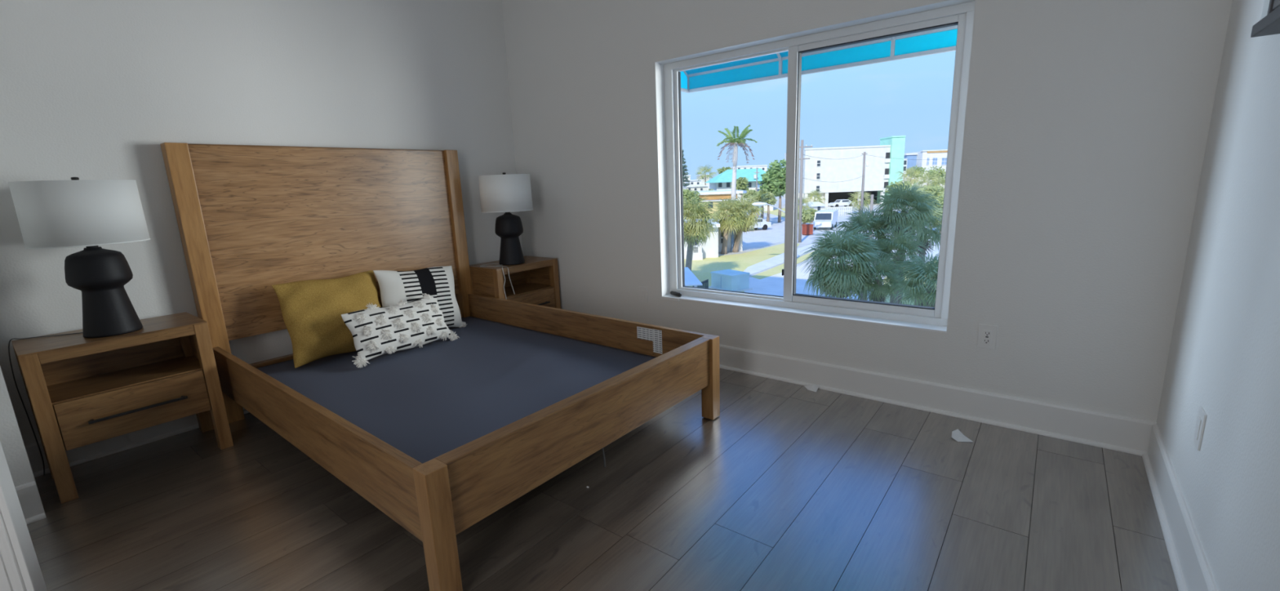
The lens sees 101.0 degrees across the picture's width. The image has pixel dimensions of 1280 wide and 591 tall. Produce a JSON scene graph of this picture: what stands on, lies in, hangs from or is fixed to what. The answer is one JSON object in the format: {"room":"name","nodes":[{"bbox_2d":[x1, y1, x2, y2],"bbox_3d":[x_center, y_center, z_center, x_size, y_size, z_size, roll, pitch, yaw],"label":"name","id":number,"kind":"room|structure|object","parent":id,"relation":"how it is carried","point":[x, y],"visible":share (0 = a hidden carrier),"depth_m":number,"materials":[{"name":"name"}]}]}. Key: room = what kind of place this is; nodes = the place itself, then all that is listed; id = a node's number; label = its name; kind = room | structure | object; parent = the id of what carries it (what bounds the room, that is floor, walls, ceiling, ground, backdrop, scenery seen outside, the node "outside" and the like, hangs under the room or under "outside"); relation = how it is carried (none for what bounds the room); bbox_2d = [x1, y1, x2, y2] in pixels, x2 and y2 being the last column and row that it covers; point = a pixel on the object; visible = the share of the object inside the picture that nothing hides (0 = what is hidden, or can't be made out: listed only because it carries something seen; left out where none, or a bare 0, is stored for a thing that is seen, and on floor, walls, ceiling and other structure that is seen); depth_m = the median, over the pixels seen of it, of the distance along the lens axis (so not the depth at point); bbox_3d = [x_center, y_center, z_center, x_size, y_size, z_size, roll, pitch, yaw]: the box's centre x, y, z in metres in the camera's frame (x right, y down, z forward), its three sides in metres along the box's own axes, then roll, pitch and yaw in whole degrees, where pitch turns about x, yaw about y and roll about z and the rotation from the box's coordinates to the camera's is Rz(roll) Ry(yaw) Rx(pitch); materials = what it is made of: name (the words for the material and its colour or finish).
{"room":"bedroom","nodes":[
{"label":"bedroom","id":0,"kind":"room"},
{"bbox_2d":[0,364,44,509],"bbox_3d":[-3.239,-0.392,1.505,0.545,2.970,1.510,7,15,37],"label":"wall","id":1,"kind":"structure","parent":0,"point":[11,440],"depth_m":2.13,"materials":[{"name":"white paint"}]},
{"bbox_2d":[14,480,46,524],"bbox_3d":[-2.961,0.990,1.618,0.031,0.160,1.510,7,15,37],"label":"baseboard","id":2,"kind":"structure","parent":1,"relation":"attached to","point":[28,494],"depth_m":2.17,"materials":[{"name":"white paint"}]},
{"bbox_2d":[0,0,523,444],"bbox_3d":[-2.547,-0.720,2.919,0.150,2.970,4.950,7,15,37],"label":"wall","id":3,"kind":"structure","parent":0,"point":[90,89],"depth_m":2.90,"materials":[{"name":"white paint"}]},
{"bbox_2d":[24,407,248,477],"bbox_3d":[-1.985,0.509,3.700,0.031,0.160,3.059,7,15,37],"label":"baseboard","id":4,"kind":"structure","parent":3,"relation":"attached to","point":[103,448],"depth_m":2.76,"materials":[{"name":"white paint"}]},
{"bbox_2d":[26,368,1178,590],"bbox_3d":[-0.772,0.978,1.908,4.513,0.100,4.950,7,15,37],"label":"floor","id":5,"kind":"structure","parent":0,"point":[792,486],"depth_m":2.06,"materials":[{"name":"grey wood"}]},
{"bbox_2d":[0,441,47,590],"bbox_3d":[-2.302,0.044,1.358,0.800,2.052,0.051,-5,12,-14],"label":"door","id":6,"kind":"structure","parent":5,"relation":"on","point":[20,567],"depth_m":1.60,"materials":[{"name":"white paint"}]},
{"bbox_2d":[11,311,233,503],"bbox_3d":[-2.493,0.501,2.584,0.425,0.679,0.625,7,15,37],"label":"nightstand","id":7,"kind":"object","parent":5,"relation":"on","point":[81,391],"visible":1,"depth_m":2.49,"materials":[{"name":"brown wood"}]},
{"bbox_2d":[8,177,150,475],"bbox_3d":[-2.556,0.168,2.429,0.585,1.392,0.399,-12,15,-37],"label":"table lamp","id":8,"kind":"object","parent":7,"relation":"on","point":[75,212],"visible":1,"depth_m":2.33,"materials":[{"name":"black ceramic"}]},
{"bbox_2d":[46,355,201,406],"bbox_3d":[-2.510,0.406,2.574,0.347,0.015,0.583,7,15,37],"label":"shelf","id":9,"kind":"object","parent":7,"relation":"attached to","point":[85,385],"depth_m":2.56,"materials":[{"name":"brown wood"}]},
{"bbox_2d":[160,142,719,590],"bbox_3d":[-1.041,-0.067,2.847,2.380,1.572,1.699,7,15,38],"label":"bed","id":10,"kind":"object","parent":5,"relation":"on","point":[441,436],"visible":0.88,"depth_m":2.90,"materials":[{"name":"brown wood"}]},
{"bbox_2d":[271,270,381,368],"bbox_3d":[-1.885,0.126,3.281,0.237,0.481,0.615,6,15,35],"label":"cushion","id":11,"kind":"object","parent":10,"relation":"on","point":[312,310],"visible":0.76,"depth_m":3.15,"materials":[{"name":"fabric"}]},
{"bbox_2d":[341,293,459,368],"bbox_3d":[-1.510,0.196,3.346,0.198,0.356,0.740,6,14,32],"label":"tufted cushion","id":12,"kind":"object","parent":10,"relation":"on","point":[375,331],"visible":1,"depth_m":3.26,"materials":[{"name":"fabric"}]},
{"bbox_2d":[373,266,466,327],"bbox_3d":[-1.532,0.046,3.696,0.189,0.521,0.611,7,15,37],"label":"striped cushion","id":13,"kind":"object","parent":10,"relation":"on","point":[394,286],"visible":0.6,"depth_m":3.67,"materials":[{"name":"fabric"}]},
{"bbox_2d":[469,255,560,308],"bbox_3d":[-1.025,0.057,4.407,0.425,0.679,0.625,7,15,37],"label":"nightstand","id":14,"kind":"object","parent":5,"relation":"on","point":[535,281],"visible":0.56,"depth_m":4.35,"materials":[{"name":"brown wood"}]},
{"bbox_2d":[478,172,533,299],"bbox_3d":[-1.047,-0.324,4.236,0.400,1.295,0.435,7,15,37],"label":"table lamp","id":15,"kind":"object","parent":14,"relation":"on","point":[507,193],"visible":1,"depth_m":4.04,"materials":[{"name":"black ceramic"}]},
{"bbox_2d":[504,282,552,297],"bbox_3d":[-1.042,-0.039,4.397,0.347,0.015,0.583,7,15,37],"label":"shelf","id":16,"kind":"object","parent":14,"relation":"attached to","point":[522,290],"depth_m":4.42,"materials":[{"name":"brown wood"}]},
{"bbox_2d":[804,384,819,391],"bbox_3d":[1.047,0.564,3.228,0.090,0.023,0.066,4,13,26],"label":"paper scrap","id":17,"kind":"object","parent":5,"relation":"on","point":[814,388],"visible":1,"depth_m":3.23,"materials":[{"name":"white paper"}]},
{"bbox_2d":[951,429,973,442],"bbox_3d":[1.554,0.685,2.560,0.063,0.027,0.092,-5,12,-14],"label":"paper scrap","id":18,"kind":"object","parent":5,"relation":"on","point":[957,435],"visible":1,"depth_m":2.56,"materials":[{"name":"white paper"}]},
{"bbox_2d":[502,0,1232,422],"bbox_3d":[0.632,-0.946,3.412,4.213,2.970,0.200,7,15,37],"label":"wall","id":19,"kind":"structure","parent":0,"point":[1086,126],"depth_m":2.55,"materials":[{"name":"white paint"}]},
{"bbox_2d":[661,293,946,333],"bbox_3d":[0.914,0.097,3.367,1.840,0.020,0.110,7,15,37],"label":"sill","id":20,"kind":"structure","parent":19,"relation":"attached to","point":[943,329],"depth_m":3.22,"materials":[{"name":"white paint"}]},
{"bbox_2d":[670,290,681,297],"bbox_3d":[0.264,-0.013,3.878,0.028,0.029,0.140,-8,14,-27],"label":"tool","id":21,"kind":"object","parent":20,"relation":"on","point":[674,293],"visible":1,"depth_m":3.86,"materials":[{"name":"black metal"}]},
{"bbox_2d":[680,25,957,93],"bbox_3d":[1.426,-1.831,3.215,3.224,0.636,0.818,7,15,37],"label":"awning","id":22,"kind":"object","parent":19,"relation":"attached to","point":[772,66],"visible":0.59,"depth_m":3.83,"materials":[{"name":"teal fabric"}]},
{"bbox_2d":[663,0,975,326],"bbox_3d":[0.946,-0.716,3.275,1.840,1.622,0.090,7,15,37],"label":"window","id":23,"kind":"structure","parent":19,"relation":"in","point":[962,15],"depth_m":3.13,"materials":[{"name":"white plastic"}]},
{"bbox_2d":[719,344,1156,456],"bbox_3d":[0.612,0.429,3.612,4.213,0.160,0.031,7,15,37],"label":"baseboard","id":24,"kind":"structure","parent":19,"relation":"attached to","point":[1122,433],"depth_m":2.79,"materials":[{"name":"white paint"}]},
{"bbox_2d":[977,324,997,349],"bbox_3d":[1.750,0.208,2.659,0.078,0.124,0.010,7,15,37],"label":"wall outlet","id":25,"kind":"object","parent":19,"relation":"attached to","point":[987,334],"visible":1,"depth_m":2.66,"materials":[{"name":"white plastic"}]},
{"bbox_2d":[1156,0,1279,590],"bbox_3d":[0.889,-0.285,0.266,0.150,2.970,4.950,7,15,37],"label":"wall","id":26,"kind":"structure","parent":0,"point":[1224,359],"depth_m":1.54,"materials":[{"name":"white paint"}]},
{"bbox_2d":[1142,424,1217,590],"bbox_3d":[0.845,1.067,0.578,0.031,0.160,4.569,7,15,37],"label":"baseboard","id":27,"kind":"structure","parent":26,"relation":"attached to","point":[1191,569],"depth_m":1.78,"materials":[{"name":"white paint"}]},
{"bbox_2d":[1193,406,1206,450],"bbox_3d":[1.813,0.431,1.709,0.008,0.124,0.078,7,15,37],"label":"wall outlet","id":28,"kind":"object","parent":26,"relation":"attached to","point":[1202,417],"visible":1,"depth_m":1.70,"materials":[{"name":"white plastic"}]},
{"bbox_2d":[1250,0,1279,37],"bbox_3d":[1.503,-0.852,1.144,0.063,0.415,0.662,7,15,37],"label":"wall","id":29,"kind":"structure","parent":26,"relation":"attached to","point":[1268,24],"depth_m":1.36,"materials":[{"name":"white paint"}]},
{"label":"outside","id":30,"kind":"structure","parent":0,"visible":0},
{"bbox_2d":[744,252,886,301],"bbox_3d":[10.391,-1.149,31.192,7.619,0.025,22.746,3,13,24],"label":"driveway","id":31,"kind":"structure","parent":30,"point":[773,285],"depth_m":29.05,"materials":[{"name":"grey concrete"}]},
{"bbox_2d":[831,204,899,300],"bbox_3d":[8.767,-1.230,20.684,2.701,4.683,2.813,-8,13,-24],"label":"fan palm","id":32,"kind":"object","parent":31,"relation":"on","point":[867,220],"visible":0.48,"depth_m":20.11,"materials":[{"name":"green plant"}]},
{"bbox_2d":[868,194,873,235],"bbox_3d":[14.850,-4.212,33.986,0.227,4.516,0.227,-2,12,0],"label":"utility pole","id":33,"kind":"object","parent":31,"relation":"on","point":[872,195],"visible":0.34,"depth_m":33.58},
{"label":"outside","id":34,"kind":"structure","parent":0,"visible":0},
{"bbox_2d":[764,208,826,217],"bbox_3d":[28.449,-14.897,92.447,14.839,0.030,35.609,7,15,37],"label":"verge","id":35,"kind":"structure","parent":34,"point":[775,212],"depth_m":89.64,"materials":[{"name":"green plant"}]},
{"bbox_2d":[802,190,825,204],"bbox_3d":[27.861,-15.126,83.869,3.874,4.096,3.793,7,15,37],"label":"palm","id":36,"kind":"object","parent":35,"relation":"on","point":[813,193],"visible":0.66,"depth_m":83.38,"materials":[{"name":"green plant"}]},
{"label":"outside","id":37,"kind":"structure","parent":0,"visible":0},
{"bbox_2d":[751,250,814,279],"bbox_3d":[11.305,-2.463,37.181,1.222,0.030,15.772,6,15,34],"label":"grass verge","id":38,"kind":"structure","parent":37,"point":[778,269],"depth_m":33.37,"materials":[{"name":"green plant"}]},
{"bbox_2d":[751,202,785,213],"bbox_3d":[8.769,-4.061,34.959,2.709,4.268,0.340,-2,12,2],"label":"street lamp","id":39,"kind":"object","parent":38,"relation":"on","point":[753,203],"visible":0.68,"depth_m":34.49,"materials":[{"name":"silver metal"}]},
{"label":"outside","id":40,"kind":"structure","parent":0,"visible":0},
{"bbox_2d":[718,195,919,277],"bbox_3d":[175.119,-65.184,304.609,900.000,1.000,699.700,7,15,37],"label":"ground","id":41,"kind":"structure","parent":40,"point":[783,199],"depth_m":47.36,"materials":[{"name":"grey concrete"}]},
{"bbox_2d":[682,149,690,186],"bbox_3d":[6.102,-16.447,78.338,2.867,10.604,2.708,7,15,37],"label":"pine","id":42,"kind":"object","parent":41,"relation":"on","point":[684,170],"visible":0.34,"depth_m":77.60,"materials":[{"name":"green plant"}]},
{"bbox_2d":[683,188,701,217],"bbox_3d":[4.901,-8.467,54.378,2.760,5.101,3.230,-7,13,-23],"label":"bush","id":43,"kind":"object","parent":41,"relation":"on","point":[687,193],"visible":0.41,"depth_m":53.33,"materials":[{"name":"green plant"}]},
{"bbox_2d":[684,266,702,287],"bbox_3d":[1.285,0.128,21.611,2.295,2.200,2.200,-2,12,0],"label":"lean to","id":44,"kind":"object","parent":41,"relation":"on","point":[691,279],"visible":0.21,"depth_m":20.93,"materials":[{"name":"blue metal"}]},
{"bbox_2d":[684,179,701,185],"bbox_3d":[13.301,-25.957,132.611,3.070,6.045,10.600,-2,12,0],"label":"building","id":45,"kind":"structure","parent":41,"relation":"on","point":[693,182],"depth_m":127.22,"materials":[{"name":"white paint"}]},
{"bbox_2d":[683,185,708,191],"bbox_3d":[9.573,-16.951,93.601,3.688,4.972,10.600,-2,12,0],"label":"building","id":46,"kind":"structure","parent":41,"relation":"on","point":[695,188],"depth_m":88.27,"materials":[{"name":"beige paint"}]},
{"bbox_2d":[696,174,709,190],"bbox_3d":[22.699,-39.721,191.104,3.546,7.877,10.600,-2,12,0],"label":"building","id":47,"kind":"structure","parent":41,"relation":"on","point":[697,175],"depth_m":186.01,"materials":[{"name":"beige paint"}]},
{"bbox_2d":[695,164,717,185],"bbox_3d":[13.325,-22.294,107.582,5.055,9.311,4.519,7,15,37],"label":"palm","id":48,"kind":"object","parent":41,"relation":"on","point":[701,171],"visible":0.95,"depth_m":107.05,"materials":[{"name":"green plant"}]},
{"bbox_2d":[684,217,742,258],"bbox_3d":[5.267,-4.887,43.470,6.252,2.598,8.300,-2,12,0],"label":"cottage","id":49,"kind":"structure","parent":41,"relation":"on","point":[713,246],"depth_m":40.11,"materials":[{"name":"paint"}]},
{"bbox_2d":[694,189,746,218],"bbox_3d":[9.194,-10.636,65.189,6.123,4.494,9.000,-2,12,0],"label":"house","id":50,"kind":"structure","parent":41,"relation":"on","point":[714,196],"depth_m":60.76,"materials":[{"name":"beige concrete"}]},
{"bbox_2d":[715,166,731,173],"bbox_3d":[24.193,-31.208,147.101,5.740,9.471,4.932,7,15,37],"label":"tree","id":51,"kind":"object","parent":41,"relation":"on","point":[722,170],"visible":0.31,"depth_m":145.57,"materials":[{"name":"green plant"}]},
{"bbox_2d":[710,193,748,253],"bbox_3d":[7.017,-5.662,41.719,3.298,4.761,3.533,7,15,37],"label":"palm","id":52,"kind":"object","parent":41,"relation":"on","point":[727,224],"visible":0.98,"depth_m":41.05,"materials":[{"name":"green plant"}]},
{"bbox_2d":[705,168,773,211],"bbox_3d":[18.628,-19.856,99.190,11.430,7.646,12.000,-2,12,0],"label":"house","id":53,"kind":"structure","parent":41,"relation":"on","point":[722,181],"depth_m":95.00,"materials":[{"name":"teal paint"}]},
{"bbox_2d":[730,177,749,207],"bbox_3d":[16.439,-16.360,86.753,2.780,6.176,3.258,7,15,37],"label":"round bush","id":54,"kind":"object","parent":41,"relation":"on","point":[741,184],"visible":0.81,"depth_m":85.81,"materials":[{"name":"green plant"}]},
{"bbox_2d":[730,194,766,252],"bbox_3d":[8.392,-5.874,42.540,3.436,4.783,3.298,7,15,37],"label":"palm","id":55,"kind":"object","parent":41,"relation":"on","point":[749,220],"visible":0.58,"depth_m":41.95,"materials":[{"name":"green plant"}]},
{"bbox_2d":[730,164,767,171],"bbox_3d":[41.262,-43.837,200.602,11.711,10.582,10.600,-2,12,0],"label":"building","id":56,"kind":"structure","parent":41,"relation":"on","point":[764,167],"depth_m":194.74,"materials":[{"name":"white paint"}]},
{"bbox_2d":[754,168,759,191],"bbox_3d":[20.021,-17.995,90.396,0.820,7.568,0.250,-2,12,0],"label":"utility pole","id":57,"kind":"object","parent":41,"relation":"on","point":[757,172],"visible":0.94,"depth_m":89.99,"materials":[{"name":"concrete"}]},
{"bbox_2d":[797,208,813,224],"bbox_3d":[19.836,-9.427,63.573,2.298,2.084,2.535,7,15,37],"label":"bush","id":58,"kind":"object","parent":41,"relation":"on","point":[806,216],"visible":0.82,"depth_m":62.98,"materials":[{"name":"green plant"}]},
{"bbox_2d":[806,207,817,222],"bbox_3d":[22.028,-10.227,67.183,2.333,1.990,2.118,-3,12,-5],"label":"bush","id":59,"kind":"object","parent":41,"relation":"on","point":[813,211],"visible":0.41,"depth_m":66.83,"materials":[{"name":"green plant"}]},
{"bbox_2d":[827,199,853,207],"bbox_3d":[37.442,-17.128,97.998,4.400,1.392,1.800,-4,12,-10],"label":"car","id":60,"kind":"object","parent":41,"relation":"on","point":[845,202],"visible":0.81,"depth_m":97.21,"materials":[{"name":"white metal"}]},
{"bbox_2d":[800,223,886,299],"bbox_3d":[6.929,-0.449,18.365,3.003,4.259,3.078,7,15,37],"label":"fan palm","id":61,"kind":"object","parent":41,"relation":"on","point":[834,277],"visible":0.96,"depth_m":17.69,"materials":[{"name":"green plant"}]},
{"bbox_2d":[784,135,907,206],"bbox_3d":[41.475,-24.922,106.932,20.547,12.621,14.750,-2,12,0],"label":"apartment block","id":62,"kind":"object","parent":41,"relation":"on","point":[880,171],"visible":0.8,"depth_m":100.34,"materials":[{"name":"white paint"}]},
{"bbox_2d":[857,257,905,302],"bbox_3d":[8.082,0.109,18.121,1.895,3.184,1.958,7,15,37],"label":"fan palm","id":63,"kind":"object","parent":41,"relation":"on","point":[887,272],"visible":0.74,"depth_m":17.65,"materials":[{"name":"green plant"}]},
{"bbox_2d":[884,181,902,208],"bbox_3d":[42.015,-16.505,86.803,3.510,4.540,3.842,7,15,37],"label":"bush","id":64,"kind":"object","parent":41,"relation":"on","point":[891,183],"visible":0.12,"depth_m":86.82,"materials":[{"name":"green plant"}]},
{"bbox_2d":[896,164,925,186],"bbox_3d":[45.181,-18.438,88.446,5.159,7.372,4.844,7,15,37],"label":"palm","id":65,"kind":"object","parent":41,"relation":"on","point":[910,171],"visible":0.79,"depth_m":87.81,"materials":[{"name":"green plant"}]},
{"bbox_2d":[889,252,939,306],"bbox_3d":[9.079,0.232,16.529,2.441,3.532,2.567,7,15,37],"label":"fan palm","id":66,"kind":"object","parent":41,"relation":"on","point":[927,273],"visible":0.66,"depth_m":16.14,"materials":[{"name":"green plant"}]},
{"bbox_2d":[906,165,925,182],"bbox_3d":[65.292,-27.223,125.649,4.671,7.560,5.526,7,15,37],"label":"bush","id":67,"kind":"object","parent":41,"relation":"on","point":[922,171],"visible":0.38,"depth_m":124.45,"materials":[{"name":"green plant"}]},
{"bbox_2d":[903,149,947,193],"bbox_3d":[79.795,-35.215,150.606,19.815,11.688,24.000,-2,12,0],"label":"block","id":68,"kind":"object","parent":41,"relation":"on","point":[936,157],"visible":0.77,"depth_m":146.07,"materials":[{"name":"paint"}]},
{"bbox_2d":[915,171,941,189],"bbox_3d":[45.688,-16.762,83.768,4.360,6.007,4.613,7,15,37],"label":"palm","id":69,"kind":"object","parent":41,"relation":"on","point":[931,174],"visible":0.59,"depth_m":83.11,"materials":[{"name":"green plant"}]},
{"bbox_2d":[924,165,946,184],"bbox_3d":[55.504,-20.631,98.047,4.987,6.905,4.115,7,15,37],"label":"bush","id":70,"kind":"object","parent":41,"relation":"on","point":[941,171],"visible":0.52,"depth_m":97.33,"materials":[{"name":"green plant"}]},
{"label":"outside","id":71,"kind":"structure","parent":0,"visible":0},
{"bbox_2d":[684,243,799,292],"bbox_3d":[5.421,-2.109,36.597,8.484,0.020,27.554,3,13,22],"label":"lawn","id":72,"kind":"structure","parent":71,"point":[701,269],"depth_m":37.92,"materials":[{"name":"green plant"}]},
{"bbox_2d":[692,244,702,260],"bbox_3d":[4.236,-3.205,39.474,0.824,1.051,0.700,-2,12,0],"label":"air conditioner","id":73,"kind":"object","parent":72,"relation":"on","point":[697,255],"visible":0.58,"depth_m":39.16,"materials":[{"name":"metal"}]},
{"bbox_2d":[692,279,708,288],"bbox_3d":[3.160,-0.396,27.524,0.053,0.620,1.876,5,14,31],"label":"picket fence","id":74,"kind":"object","parent":72,"relation":"on","point":[704,283],"visible":0.37,"depth_m":27.87,"materials":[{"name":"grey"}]},
{"bbox_2d":[683,191,722,271],"bbox_3d":[3.053,-3.469,30.925,3.280,5.267,3.334,-4,12,-7],"label":"palm","id":75,"kind":"object","parent":72,"relation":"on","point":[692,232],"visible":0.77,"depth_m":30.16,"materials":[{"name":"green plant"}]},
{"bbox_2d":[708,269,752,291],"bbox_3d":[4.833,-0.792,28.341,1.472,0.930,1.882,-9,14,-30],"label":"utility box","id":76,"kind":"object","parent":72,"relation":"on","point":[726,279],"visible":0.93,"depth_m":27.82,"materials":[{"name":"metal"}]},
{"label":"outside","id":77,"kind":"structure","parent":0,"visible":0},
{"bbox_2d":[883,261,937,305],"bbox_3d":[14.791,-0.504,27.366,4.254,0.030,23.692,5,14,31],"label":"bed","id":78,"kind":"object","parent":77,"point":[887,300],"visible":0.1,"depth_m":24.68,"materials":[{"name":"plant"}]},
{"bbox_2d":[869,225,928,303],"bbox_3d":[9.512,-0.685,19.671,2.215,3.983,2.279,7,15,37],"label":"fan palm","id":79,"kind":"object","parent":78,"relation":"on","point":[900,242],"visible":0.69,"depth_m":19.04,"materials":[{"name":"green plant"}]},
{"bbox_2d":[871,180,942,303],"bbox_3d":[10.046,-1.609,20.209,2.556,5.525,2.586,7,15,37],"label":"fan palm","id":80,"kind":"object","parent":78,"relation":"on","point":[910,197],"visible":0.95,"depth_m":19.42,"materials":[{"name":"green plant"}]},
{"bbox_2d":[892,205,942,305],"bbox_3d":[11.724,-1.575,21.852,2.477,4.650,2.353,7,15,37],"label":"fan palm","id":81,"kind":"object","parent":78,"relation":"on","point":[935,235],"visible":0.38,"depth_m":21.16,"materials":[{"name":"green plant"}]},
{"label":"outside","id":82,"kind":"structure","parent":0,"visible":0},
{"bbox_2d":[904,245,939,262],"bbox_3d":[21.048,-2.885,37.371,2.769,0.050,12.859,7,15,37],"label":"path","id":83,"kind":"structure","parent":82,"point":[934,253],"depth_m":38.32,"materials":[{"name":"concrete"}]},
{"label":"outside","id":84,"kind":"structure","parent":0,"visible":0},
{"bbox_2d":[742,210,941,251],"bbox_3d":[23.298,-8.769,64.656,32.822,0.015,52.914,7,15,37],"label":"road","id":85,"kind":"structure","parent":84,"point":[760,237],"depth_m":54.98,"materials":[{"name":"grey asphalt"}]},
{"bbox_2d":[716,124,757,202],"bbox_3d":[10.031,-12.141,55.854,4.246,11.262,4.498,7,15,37],"label":"royal palm","id":86,"kind":"object","parent":85,"relation":"on","point":[733,140],"visible":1,"depth_m":55.00,"materials":[{"name":"green plant"}]},
{"bbox_2d":[742,189,757,212],"bbox_3d":[16.051,-13.320,76.841,2.616,4.398,2.177,7,15,37],"label":"bush","id":87,"kind":"object","parent":85,"relation":"on","point":[751,192],"visible":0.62,"depth_m":76.00,"materials":[{"name":"green plant"}]},
{"bbox_2d":[749,192,759,217],"bbox_3d":[16.585,-12.716,74.127,2.687,4.284,3.019,-13,16,-42],"label":"palm","id":88,"kind":"object","parent":85,"relation":"on","point":[754,193],"visible":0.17,"depth_m":74.08,"materials":[{"name":"green plant"}]},
{"bbox_2d":[742,217,771,231],"bbox_3d":[12.639,-8.128,60.210,4.400,1.392,1.800,-8,13,-24],"label":"car","id":89,"kind":"object","parent":85,"relation":"on","point":[764,224],"visible":0.36,"depth_m":59.90,"materials":[{"name":"white metal"}]},
{"bbox_2d":[751,188,771,218],"bbox_3d":[15.640,-11.394,67.356,2.586,4.616,2.186,7,15,37],"label":"tree","id":90,"kind":"object","parent":85,"relation":"on","point":[760,192],"visible":0.56,"depth_m":66.91,"materials":[{"name":"green plant"}]},
{"bbox_2d":[760,191,777,222],"bbox_3d":[15.973,-10.734,65.292,1.933,4.165,2.159,-5,12,-12],"label":"tree","id":91,"kind":"object","parent":85,"relation":"on","point":[769,197],"visible":0.98,"depth_m":64.77,"materials":[{"name":"green plant"}]},
{"bbox_2d":[757,158,786,222],"bbox_3d":[17.967,-13.667,68.947,4.504,8.215,4.740,7,15,37],"label":"leafy tree","id":92,"kind":"object","parent":85,"relation":"on","point":[774,180],"visible":0.86,"depth_m":67.86,"materials":[{"name":"green plant"}]},
{"bbox_2d":[798,139,813,242],"bbox_3d":[14.220,-9.122,46.583,1.800,8.911,0.295,-2,12,0],"label":"utility pole","id":93,"kind":"object","parent":85,"relation":"on","point":[802,146],"visible":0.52,"depth_m":46.46,"materials":[{"name":"concrete"}]},
{"bbox_2d":[798,195,813,209],"bbox_3d":[21.892,-11.889,71.410,3.162,3.405,2.898,-3,12,-3],"label":"palm","id":94,"kind":"object","parent":85,"relation":"on","point":[806,200],"visible":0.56,"depth_m":70.83,"materials":[{"name":"green plant"}]},
{"bbox_2d":[801,223,813,235],"bbox_3d":[16.892,-6.631,53.203,0.900,1.075,0.780,-5,12,-11],"label":"wheelie bin","id":95,"kind":"object","parent":85,"relation":"on","point":[806,229],"visible":0.99,"depth_m":52.89,"materials":[{"name":"red plastic"}]},
{"bbox_2d":[802,201,826,210],"bbox_3d":[24.558,-12.096,74.613,2.683,2.276,3.400,-2,12,0],"label":"hut","id":96,"kind":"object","parent":85,"relation":"on","point":[819,206],"visible":0.44,"depth_m":73.29,"materials":[{"name":"paint"}]},
{"bbox_2d":[813,209,837,230],"bbox_3d":[20.832,-8.502,59.178,1.940,1.942,4.900,4,14,27],"label":"van","id":97,"kind":"object","parent":85,"relation":"on","point":[823,218],"visible":0.88,"depth_m":57.66,"materials":[{"name":"white metal"}]},
{"bbox_2d":[824,206,852,215],"bbox_3d":[29.110,-12.369,77.383,3.999,1.316,0.120,-2,12,0],"label":"railing","id":98,"kind":"object","parent":85,"relation":"on","point":[835,207],"visible":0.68,"depth_m":77.30,"materials":[{"name":"metal"}]},
{"bbox_2d":[845,191,876,213],"bbox_3d":[33.167,-14.139,79.104,4.400,3.756,4.336,7,15,37],"label":"palm","id":99,"kind":"object","parent":85,"relation":"on","point":[859,193],"visible":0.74,"depth_m":78.63,"materials":[{"name":"green plant"}]},
{"bbox_2d":[860,151,869,213],"bbox_3d":[30.024,-14.759,70.684,0.959,8.711,0.366,1,12,14],"label":"utility pole","id":100,"kind":"object","parent":85,"relation":"on","point":[864,153],"visible":0.96,"depth_m":70.45,"materials":[{"name":"concrete"}]},
{"bbox_2d":[865,154,945,159],"bbox_3d":[38.503,-19.433,73.879,8.762,0.875,17.162,7,15,37],"label":"overhead wire","id":101,"kind":"object","parent":100,"relation":"attached to","point":[865,154],"visible":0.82,"depth_m":74.30,"materials":[{"name":"grey"}]},
{"bbox_2d":[889,180,919,195],"bbox_3d":[37.132,-13.674,73.872,3.922,4.760,4.449,7,15,37],"label":"bush","id":102,"kind":"object","parent":85,"relation":"on","point":[906,183],"visible":0.09,"depth_m":73.68,"materials":[{"name":"green plant"}]},
{"bbox_2d":[920,185,944,204],"bbox_3d":[34.112,-10.708,61.337,3.567,4.412,4.041,7,15,37],"label":"bush","id":103,"kind":"object","parent":85,"relation":"on","point":[934,189],"visible":0.39,"depth_m":60.83,"materials":[{"name":"green plant"}]},
{"bbox_2d":[927,174,945,191],"bbox_3d":[39.490,-13.187,68.968,4.029,5.648,4.090,7,15,37],"label":"palm","id":104,"kind":"object","parent":85,"relation":"on","point":[943,180],"visible":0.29,"depth_m":68.65,"materials":[{"name":"green plant"}]},
{"bbox_2d":[931,192,943,232],"bbox_3d":[28.798,-7.737,49.546,2.751,3.918,3.269,7,15,37],"label":"bush","id":105,"kind":"object","parent":85,"relation":"on","point":[940,199],"visible":0.15,"depth_m":49.00,"materials":[{"name":"green plant"}]},
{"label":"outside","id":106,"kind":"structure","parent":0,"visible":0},
{"bbox_2d":[743,243,817,275],"bbox_3d":[10.945,-2.900,39.223,1.627,0.060,16.817,6,14,33],"label":"sidewalk","id":107,"kind":"structure","parent":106,"point":[776,260],"depth_m":36.52,"materials":[{"name":"concrete"}]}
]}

